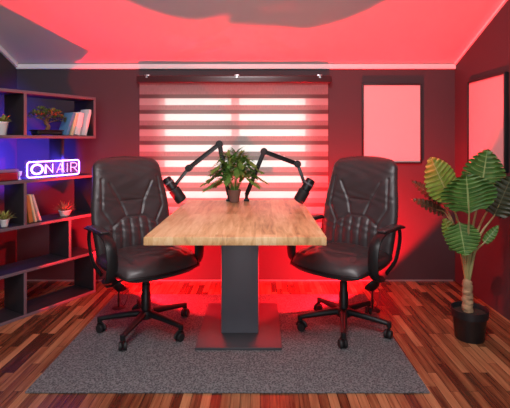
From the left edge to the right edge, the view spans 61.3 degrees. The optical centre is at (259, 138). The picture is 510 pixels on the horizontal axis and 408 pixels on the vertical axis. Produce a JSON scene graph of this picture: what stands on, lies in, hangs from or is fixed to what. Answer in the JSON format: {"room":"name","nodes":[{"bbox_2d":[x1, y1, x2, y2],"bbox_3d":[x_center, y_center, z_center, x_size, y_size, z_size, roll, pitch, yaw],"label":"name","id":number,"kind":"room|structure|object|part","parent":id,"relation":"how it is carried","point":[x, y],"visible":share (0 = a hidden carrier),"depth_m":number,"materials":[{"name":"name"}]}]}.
{"room":"studio","nodes":[
{"label":"studio","id":0,"kind":"room"},
{"bbox_2d":[0,52,16,290],"bbox_3d":[-2.200,-0.392,0.693,0.120,3.284,6.185,0,0,0],"label":"wall","id":1,"kind":"structure","parent":0,"point":[8,71],"depth_m":3.63,"materials":[{"name":"paint"}]},
{"bbox_2d":[0,45,17,66],"bbox_3d":[-2.130,-1.329,2.057,0.020,1.405,3.413,0,0,0],"label":"trim","id":2,"kind":"structure","parent":1,"relation":"attached to","point":[3,51],"depth_m":3.63,"materials":[{"name":"white paint"}]},
{"bbox_2d":[17,69,454,280],"bbox_3d":[-0.212,0.319,3.845,4.096,1.862,0.120,0,0,0],"label":"wall","id":3,"kind":"structure","parent":0,"point":[424,254],"depth_m":3.79,"materials":[{"name":"paint"}]},
{"bbox_2d":[137,75,331,227],"bbox_3d":[-0.223,0.131,3.731,1.680,1.368,0.089,0,0,0],"label":"window blind","id":4,"kind":"object","parent":3,"relation":"attached to","point":[182,117],"visible":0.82,"depth_m":3.74,"materials":[{"name":"fabric"}]},
{"bbox_2d":[16,64,455,68],"bbox_3d":[-0.212,-0.635,3.775,3.856,0.043,0.020,0,0,0],"label":"trim","id":5,"kind":"structure","parent":3,"relation":"attached to","point":[20,66],"depth_m":3.77,"materials":[{"name":"white paint"}]},
{"bbox_2d":[27,280,452,280],"bbox_3d":[-0.222,1.243,3.779,3.836,0.014,0.012,0,0,0],"label":"baseboard","id":6,"kind":"structure","parent":3,"relation":"attached to","point":[27,280],"depth_m":3.77,"materials":[{"name":"white wood"}]},
{"bbox_2d":[362,83,421,163],"bbox_3d":[1.155,-0.135,3.769,0.520,0.700,0.030,0,0,0],"label":"framed picture","id":7,"kind":"object","parent":3,"relation":"attached to","point":[391,112],"visible":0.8,"depth_m":3.77},
{"bbox_2d":[0,0,502,63],"bbox_3d":[-0.212,-1.383,0.693,4.096,1.542,6.425,0,0,0],"label":"ceiling","id":8,"kind":"structure","parent":0,"point":[31,31],"depth_m":3.33,"materials":[{"name":"white paint"}]},
{"bbox_2d":[0,281,509,407],"bbox_3d":[-0.212,1.300,0.693,4.096,0.100,6.425,0,0,0],"label":"floor","id":9,"kind":"structure","parent":0,"point":[456,373],"depth_m":2.54,"materials":[{"name":"brown wood"}]},
{"bbox_2d":[0,88,95,326],"bbox_3d":[-1.655,0.455,3.227,0.250,1.590,0.810,0,0,31],"label":"bookcase","id":10,"kind":"object","parent":9,"relation":"on","point":[17,306],"visible":0.85,"depth_m":3.22,"materials":[{"name":"laminate"}]},
{"bbox_2d":[0,114,9,134],"bbox_3d":[-1.784,-0.106,2.965,0.139,0.159,0.143,0,0,-38],"label":"potted succulent","id":11,"kind":"object","parent":10,"relation":"on","point":[4,122],"visible":0.96,"depth_m":2.95,"materials":[{"name":"white ceramic"}]},
{"bbox_2d":[0,122,8,134],"bbox_3d":[-1.783,-0.072,2.966,0.092,0.092,0.092,0,0,0],"label":"pot","id":12,"kind":"object","parent":11,"relation":"attached to","point":[3,125],"depth_m":2.94,"materials":[{"name":"white ceramic"}]},
{"bbox_2d":[0,210,14,226],"bbox_3d":[-1.746,0.539,2.951,0.160,0.124,0.134,0,0,0],"label":"potted succulent","id":13,"kind":"object","parent":10,"relation":"on","point":[4,217],"visible":1,"depth_m":2.94,"materials":[{"name":"white ceramic"}]},
{"bbox_2d":[0,219,9,226],"bbox_3d":[-1.755,0.576,2.954,0.064,0.050,0.064,0,0,0],"label":"pot","id":14,"kind":"object","parent":13,"relation":"attached to","point":[3,222],"depth_m":2.93,"materials":[{"name":"white ceramic"}]},
{"bbox_2d":[0,168,18,180],"bbox_3d":[-1.768,0.248,2.970,0.106,0.078,0.153,0,0,31],"label":"storage box","id":15,"kind":"object","parent":10,"relation":"on","point":[10,174],"visible":1,"depth_m":2.95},
{"bbox_3d":[-1.768,0.221,2.970,0.106,0.023,0.153,0,0,31],"label":"lid","id":16,"kind":"part","parent":15,"relation":"part of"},
{"bbox_2d":[27,195,32,222],"bbox_3d":[-1.708,0.502,3.110,0.140,0.197,0.055,0,0,31],"label":"book","id":17,"kind":"object","parent":10,"relation":"on","point":[29,210],"visible":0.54,"depth_m":3.07,"materials":[{"name":"paper"}]},
{"bbox_2d":[27,194,36,221],"bbox_3d":[-1.689,0.499,3.131,0.130,0.202,0.058,0,0,31],"label":"book","id":18,"kind":"object","parent":10,"relation":"on","point":[31,201],"visible":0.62,"depth_m":3.10,"materials":[{"name":"paper"}]},
{"bbox_2d":[31,194,40,220],"bbox_3d":[-1.675,0.500,3.155,0.130,0.200,0.073,0,0,31],"label":"book","id":19,"kind":"object","parent":10,"relation":"on","point":[38,217],"visible":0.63,"depth_m":3.12,"materials":[{"name":"paper"}]},
{"bbox_3d":[-1.655,0.612,3.227,0.250,0.022,0.810,0,0,31],"label":"shelf","id":20,"kind":"part","parent":10,"relation":"part of","materials":[{"name":"laminate"}]},
{"bbox_3d":[-1.655,0.298,3.227,0.250,0.022,0.810,0,0,31],"label":"shelf","id":21,"kind":"part","parent":10,"relation":"part of","materials":[{"name":"laminate"}]},
{"bbox_2d":[27,106,65,134],"bbox_3d":[-1.603,-0.140,3.255,0.180,0.226,0.326,0,0,31],"label":"bonsai","id":22,"kind":"object","parent":10,"relation":"on","point":[47,131],"visible":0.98,"depth_m":3.23,"materials":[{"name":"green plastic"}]},
{"bbox_2d":[29,130,63,134],"bbox_3d":[-1.611,-0.047,3.252,0.104,0.042,0.216,0,0,31],"label":"pot","id":23,"kind":"object","parent":22,"relation":"attached to","point":[34,132],"depth_m":3.20,"materials":[{"name":"black ceramic"}]},
{"bbox_3d":[-1.655,-0.329,3.227,0.250,0.022,0.810,0,0,31],"label":"shelf","id":24,"kind":"part","parent":10,"relation":"part of","materials":[{"name":"laminate"}]},
{"bbox_3d":[-1.655,-0.015,3.227,0.250,0.022,0.810,0,0,31],"label":"shelf","id":25,"kind":"part","parent":10,"relation":"part of","materials":[{"name":"laminate"}]},
{"bbox_3d":[-1.655,0.925,3.227,0.250,0.022,0.810,0,0,31],"label":"shelf","id":26,"kind":"part","parent":10,"relation":"part of","materials":[{"name":"laminate"}]},
{"bbox_3d":[-1.655,1.239,3.227,0.250,0.022,0.810,0,0,31],"label":"shelf","id":27,"kind":"part","parent":10,"relation":"part of","materials":[{"name":"laminate"}]},
{"bbox_2d":[26,159,79,177],"bbox_3d":[-1.540,0.220,3.209,0.032,0.134,0.441,0,0,31],"label":"sign","id":28,"kind":"object","parent":10,"relation":"on","point":[41,166],"visible":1,"depth_m":3.18,"materials":[{"name":"white plastic"}]},
{"bbox_2d":[54,200,74,215],"bbox_3d":[-1.527,0.538,3.366,0.203,0.125,0.190,0,0,37],"label":"potted plant","id":29,"kind":"object","parent":10,"relation":"on","point":[64,210],"visible":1,"depth_m":3.35,"materials":[{"name":"white ceramic"}]},
{"bbox_3d":[-1.528,0.578,3.370,0.098,0.045,0.098,0,0,0],"label":"pot","id":30,"kind":"part","parent":29,"relation":"part of","materials":[{"name":"white ceramic"}]},
{"bbox_2d":[59,112,75,135],"bbox_3d":[-1.519,-0.118,3.375,0.110,0.181,0.084,0,0,31],"label":"book","id":31,"kind":"object","parent":10,"relation":"on","point":[66,126],"visible":0.82,"depth_m":3.36,"materials":[{"name":"blue paper"}]},
{"bbox_2d":[68,113,77,135],"bbox_3d":[-1.502,-0.116,3.404,0.110,0.179,0.066,0,0,31],"label":"book","id":32,"kind":"object","parent":10,"relation":"on","point":[72,129],"visible":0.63,"depth_m":3.38,"materials":[{"name":"paper"}]},
{"bbox_2d":[71,112,83,135],"bbox_3d":[-1.479,-0.121,3.443,0.110,0.187,0.085,0,0,31],"label":"book","id":33,"kind":"object","parent":10,"relation":"on","point":[80,117],"visible":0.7,"depth_m":3.41,"materials":[{"name":"paper"}]},
{"bbox_2d":[80,109,90,135],"bbox_3d":[-1.439,-0.134,3.509,0.110,0.214,0.075,0,0,31],"label":"book","id":34,"kind":"object","parent":10,"relation":"on","point":[87,113],"visible":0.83,"depth_m":3.48,"materials":[{"name":"paper"}]},
{"bbox_2d":[25,294,429,392],"bbox_3d":[-0.160,1.245,2.775,1.990,0.008,1.330,0,0,0],"label":"rug","id":35,"kind":"object","parent":9,"relation":"on","point":[310,360],"visible":0.89,"depth_m":2.44,"materials":[{"name":"grey carpet"}]},
{"bbox_2d":[112,279,128,309],"bbox_3d":[-1.037,1.134,3.212,0.122,0.232,0.200,0,0,0],"label":"floor lamp","id":36,"kind":"object","parent":35,"relation":"on","point":[119,286],"visible":0.88,"depth_m":3.14,"materials":[{"name":"black plastic"}]},
{"bbox_3d":[-1.040,1.174,3.170,0.022,0.128,0.022,0,0,0],"label":"stem","id":37,"kind":"part","parent":36,"relation":"part of","materials":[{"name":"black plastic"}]},
{"bbox_2d":[84,156,203,350],"bbox_3d":[-0.763,0.682,2.832,0.662,1.118,0.706,0,0,-40],"label":"office chair","id":38,"kind":"object","parent":35,"relation":"on","point":[129,200],"visible":0.93,"depth_m":2.83,"materials":[{"name":"black leather"}]},
{"bbox_3d":[-0.959,0.714,2.678,0.162,0.314,0.478,0,0,-40],"label":"armrest","id":39,"kind":"part","parent":38,"relation":"part of","materials":[{"name":"black plastic"}]},
{"bbox_3d":[-0.847,0.884,2.673,0.225,0.029,0.031,0,0,-40],"label":"lever","id":40,"kind":"part","parent":38,"relation":"part of","materials":[{"name":"black plastic"}]},
{"bbox_3d":[-0.910,1.143,2.782,0.280,0.073,0.050,0,0,-6],"label":"leg","id":41,"kind":"part","parent":38,"relation":"part of","materials":[{"name":"black plastic"}]},
{"bbox_3d":[-0.912,0.460,3.002,0.556,0.673,0.252,0,0,-40],"label":"backrest","id":42,"kind":"part","parent":38,"relation":"part of","materials":[{"name":"black leather"}]},
{"bbox_3d":[-0.777,1.143,2.635,0.050,0.073,0.280,0,0,12],"label":"leg","id":43,"kind":"part","parent":38,"relation":"part of","materials":[{"name":"black plastic"}]},
{"bbox_3d":[-0.811,1.143,2.954,0.050,0.073,0.280,0,0,-24],"label":"leg","id":44,"kind":"part","parent":38,"relation":"part of","materials":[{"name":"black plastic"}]},
{"bbox_3d":[-0.726,0.775,2.781,0.572,0.131,0.561,0,0,-40],"label":"seat","id":45,"kind":"part","parent":38,"relation":"part of","materials":[{"name":"black leather"}]},
{"bbox_3d":[-0.596,1.143,2.716,0.280,0.073,0.050,0,0,30],"label":"leg","id":46,"kind":"part","parent":38,"relation":"part of","materials":[{"name":"black plastic"}]},
{"bbox_3d":[-0.617,1.143,2.913,0.280,0.073,0.050,0,0,-42],"label":"leg","id":47,"kind":"part","parent":38,"relation":"part of","materials":[{"name":"black plastic"}]},
{"bbox_3d":[-0.584,0.714,2.993,0.162,0.314,0.478,0,0,-40],"label":"armrest","id":48,"kind":"part","parent":38,"relation":"part of","materials":[{"name":"black plastic"}]},
{"bbox_2d":[144,200,326,349],"bbox_3d":[-0.127,0.871,2.870,0.934,0.741,1.360,0,0,0],"label":"table","id":49,"kind":"object","parent":35,"relation":"on","point":[239,322],"visible":0.95,"depth_m":2.71,"materials":[{"name":"brown wood"}]},
{"bbox_2d":[175,140,229,200],"bbox_3d":[-0.436,0.255,3.357,0.501,0.489,0.080,0,0,-30],"label":"microphone boom","id":50,"kind":"object","parent":49,"relation":"on","point":[219,143],"visible":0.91,"depth_m":3.36,"materials":[{"name":"black plastic"}]},
{"bbox_2d":[163,176,185,203],"bbox_3d":[-0.637,0.380,3.200,0.175,0.206,0.086,0,0,0],"label":"microphone","id":51,"kind":"object","parent":50,"relation":"attached to","point":[174,190],"visible":1,"depth_m":3.17,"materials":[{"name":"black plastic"}]},
{"bbox_3d":[-0.433,0.131,3.360,0.289,0.217,0.050,0,0,-28],"label":"arm","id":52,"kind":"part","parent":50,"relation":"part of","materials":[{"name":"black plastic"}]},
{"bbox_3d":[-0.286,0.245,3.445,0.134,0.417,0.049,0,0,-35],"label":"arm","id":53,"kind":"part","parent":50,"relation":"part of","materials":[{"name":"black plastic"}]},
{"bbox_2d":[200,146,268,202],"bbox_3d":[-0.201,0.277,3.386,0.548,0.445,0.319,0,0,0],"label":"potted plant","id":54,"kind":"object","parent":49,"relation":"on","point":[234,162],"visible":1,"depth_m":3.36,"materials":[{"name":"green plant"}]},
{"bbox_2d":[228,189,240,202],"bbox_3d":[-0.203,0.450,3.400,0.104,0.100,0.104,0,0,0],"label":"pot","id":55,"kind":"object","parent":54,"relation":"attached to","point":[234,194],"depth_m":3.36,"materials":[{"name":"brown ceramic"}]},
{"bbox_3d":[-0.127,1.234,2.870,0.514,0.015,0.690,0,0,0],"label":"plate","id":56,"kind":"part","parent":49,"relation":"part of","materials":[{"name":"grey metal"}]},
{"bbox_2d":[244,148,304,200],"bbox_3d":[0.114,0.285,3.372,0.550,0.429,0.093,0,0,26],"label":"microphone boom","id":57,"kind":"object","parent":49,"relation":"on","point":[264,151],"visible":0.98,"depth_m":3.38,"materials":[{"name":"black plastic"}]},
{"bbox_3d":[-0.039,0.275,3.445,0.188,0.363,0.045,0,0,20],"label":"arm","id":58,"kind":"part","parent":57,"relation":"part of","materials":[{"name":"black plastic"}]},
{"bbox_3d":[0.160,0.146,3.360,0.307,0.131,0.045,0,0,25],"label":"arm","id":59,"kind":"part","parent":57,"relation":"part of","materials":[{"name":"black plastic"}]},
{"bbox_2d":[294,178,314,203],"bbox_3d":[0.330,0.385,3.200,0.154,0.198,0.086,0,0,0],"label":"microphone","id":60,"kind":"object","parent":57,"relation":"attached to","point":[302,193],"visible":1,"depth_m":3.17,"materials":[{"name":"black plastic"}]},
{"bbox_2d":[287,156,404,348],"bbox_3d":[0.575,0.682,2.859,0.654,1.118,0.706,0,0,40],"label":"office chair","id":61,"kind":"object","parent":35,"relation":"on","point":[359,225],"visible":0.98,"depth_m":2.87,"materials":[{"name":"black leather"}]},
{"bbox_3d":[0.392,0.714,3.023,0.162,0.314,0.478,0,0,40],"label":"armrest","id":62,"kind":"part","parent":61,"relation":"part of","materials":[{"name":"black plastic"}]},
{"bbox_3d":[0.382,1.143,2.809,0.280,0.073,0.050,0,0,-7],"label":"leg","id":63,"kind":"part","parent":61,"relation":"part of","materials":[{"name":"black plastic"}]},
{"bbox_3d":[0.479,1.143,2.983,0.050,0.073,0.280,0,0,-25],"label":"leg","id":64,"kind":"part","parent":61,"relation":"part of","materials":[{"name":"black plastic"}]},
{"bbox_3d":[0.534,0.775,2.811,0.572,0.131,0.561,0,0,40],"label":"seat","id":65,"kind":"part","parent":61,"relation":"part of","materials":[{"name":"black leather"}]},
{"bbox_3d":[0.518,1.143,2.664,0.050,0.073,0.280,0,0,11],"label":"leg","id":66,"kind":"part","parent":61,"relation":"part of","materials":[{"name":"black plastic"}]},
{"bbox_3d":[0.673,1.143,2.945,0.280,0.073,0.050,0,0,-43],"label":"leg","id":67,"kind":"part","parent":61,"relation":"part of","materials":[{"name":"black plastic"}]},
{"bbox_3d":[0.720,0.460,3.032,0.556,0.673,0.252,0,0,40],"label":"backrest","id":68,"kind":"part","parent":61,"relation":"part of","materials":[{"name":"black leather"}]},
{"bbox_3d":[0.698,1.143,2.748,0.280,0.073,0.050,0,0,29],"label":"leg","id":69,"kind":"part","parent":61,"relation":"part of","materials":[{"name":"black plastic"}]},
{"bbox_3d":[0.767,0.714,2.708,0.162,0.314,0.478,0,0,40],"label":"armrest","id":70,"kind":"part","parent":61,"relation":"part of","materials":[{"name":"black plastic"}]},
{"bbox_2d":[364,280,380,312],"bbox_3d":[0.822,1.127,3.182,0.126,0.246,0.200,0,0,0],"label":"floor lamp","id":71,"kind":"object","parent":35,"relation":"on","point":[372,285],"visible":0.75,"depth_m":3.11,"materials":[{"name":"black plastic"}]},
{"bbox_3d":[0.820,1.167,3.140,0.022,0.143,0.022,0,0,0],"label":"stem","id":72,"kind":"part","parent":71,"relation":"part of","materials":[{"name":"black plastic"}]},
{"bbox_2d":[411,149,509,343],"bbox_3d":[1.314,0.657,2.778,0.614,1.186,0.388,0,0,0],"label":"potted plant","id":73,"kind":"object","parent":9,"relation":"on","point":[483,184],"visible":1,"depth_m":2.67,"materials":[{"name":"green plant"}]},
{"bbox_3d":[1.240,0.695,2.775,0.147,0.464,0.170,0,0,0],"label":"stem","id":74,"kind":"part","parent":73,"relation":"part of","materials":[{"name":"green plant"}]},
{"bbox_3d":[1.259,0.659,2.813,0.050,0.538,0.261,0,0,-28],"label":"stem","id":75,"kind":"part","parent":73,"relation":"part of","materials":[{"name":"green plant"}]},
{"bbox_3d":[1.242,0.616,2.717,0.143,0.621,0.055,0,0,0],"label":"stem","id":76,"kind":"part","parent":73,"relation":"part of","materials":[{"name":"green plant"}]},
{"bbox_3d":[1.274,0.720,2.688,0.082,0.413,0.025,0,0,-26],"label":"stem","id":77,"kind":"part","parent":73,"relation":"part of","materials":[{"name":"green plant"}]},
{"bbox_3d":[1.286,0.654,2.661,0.020,0.545,0.105,0,0,22],"label":"stem","id":78,"kind":"part","parent":73,"relation":"part of","materials":[{"name":"green plant"}]},
{"bbox_3d":[1.315,1.155,2.700,0.222,0.191,0.222,0,0,0],"label":"pot","id":79,"kind":"part","parent":73,"relation":"part of","materials":[{"name":"black plastic"}]},
{"bbox_3d":[1.355,0.602,2.720,0.133,0.649,0.020,0,0,-21],"label":"stem","id":80,"kind":"part","parent":73,"relation":"part of","materials":[{"name":"green plant"}]},
{"bbox_3d":[1.368,0.774,2.711,0.151,0.306,0.020,0,0,-9],"label":"stem","id":81,"kind":"part","parent":73,"relation":"part of","materials":[{"name":"green plant"}]},
{"bbox_3d":[1.410,0.673,2.742,0.250,0.508,0.029,0,0,-19],"label":"stem","id":82,"kind":"part","parent":73,"relation":"part of","materials":[{"name":"green plant"}]},
{"bbox_3d":[1.391,0.666,2.689,0.194,0.522,0.042,0,0,0],"label":"stem","id":83,"kind":"part","parent":73,"relation":"part of","materials":[{"name":"green plant"}]},
{"bbox_2d":[455,0,509,320],"bbox_3d":[1.776,-0.392,0.693,0.120,3.284,6.185,0,0,0],"label":"wall","id":84,"kind":"structure","parent":0,"point":[489,55],"depth_m":3.24,"materials":[{"name":"paint"}]},
{"bbox_2d":[454,0,507,64],"bbox_3d":[1.709,-1.339,2.057,0.014,1.385,3.413,0,0,0],"label":"trim","id":85,"kind":"structure","parent":84,"relation":"attached to","point":[501,5],"depth_m":3.30,"materials":[{"name":"white paint"}]},
{"bbox_2d":[467,72,508,172],"bbox_3d":[1.700,-0.115,3.235,0.030,0.700,0.540,0,0,0],"label":"framed picture","id":86,"kind":"object","parent":84,"relation":"attached to","point":[487,97],"visible":0.73,"depth_m":3.18}
]}

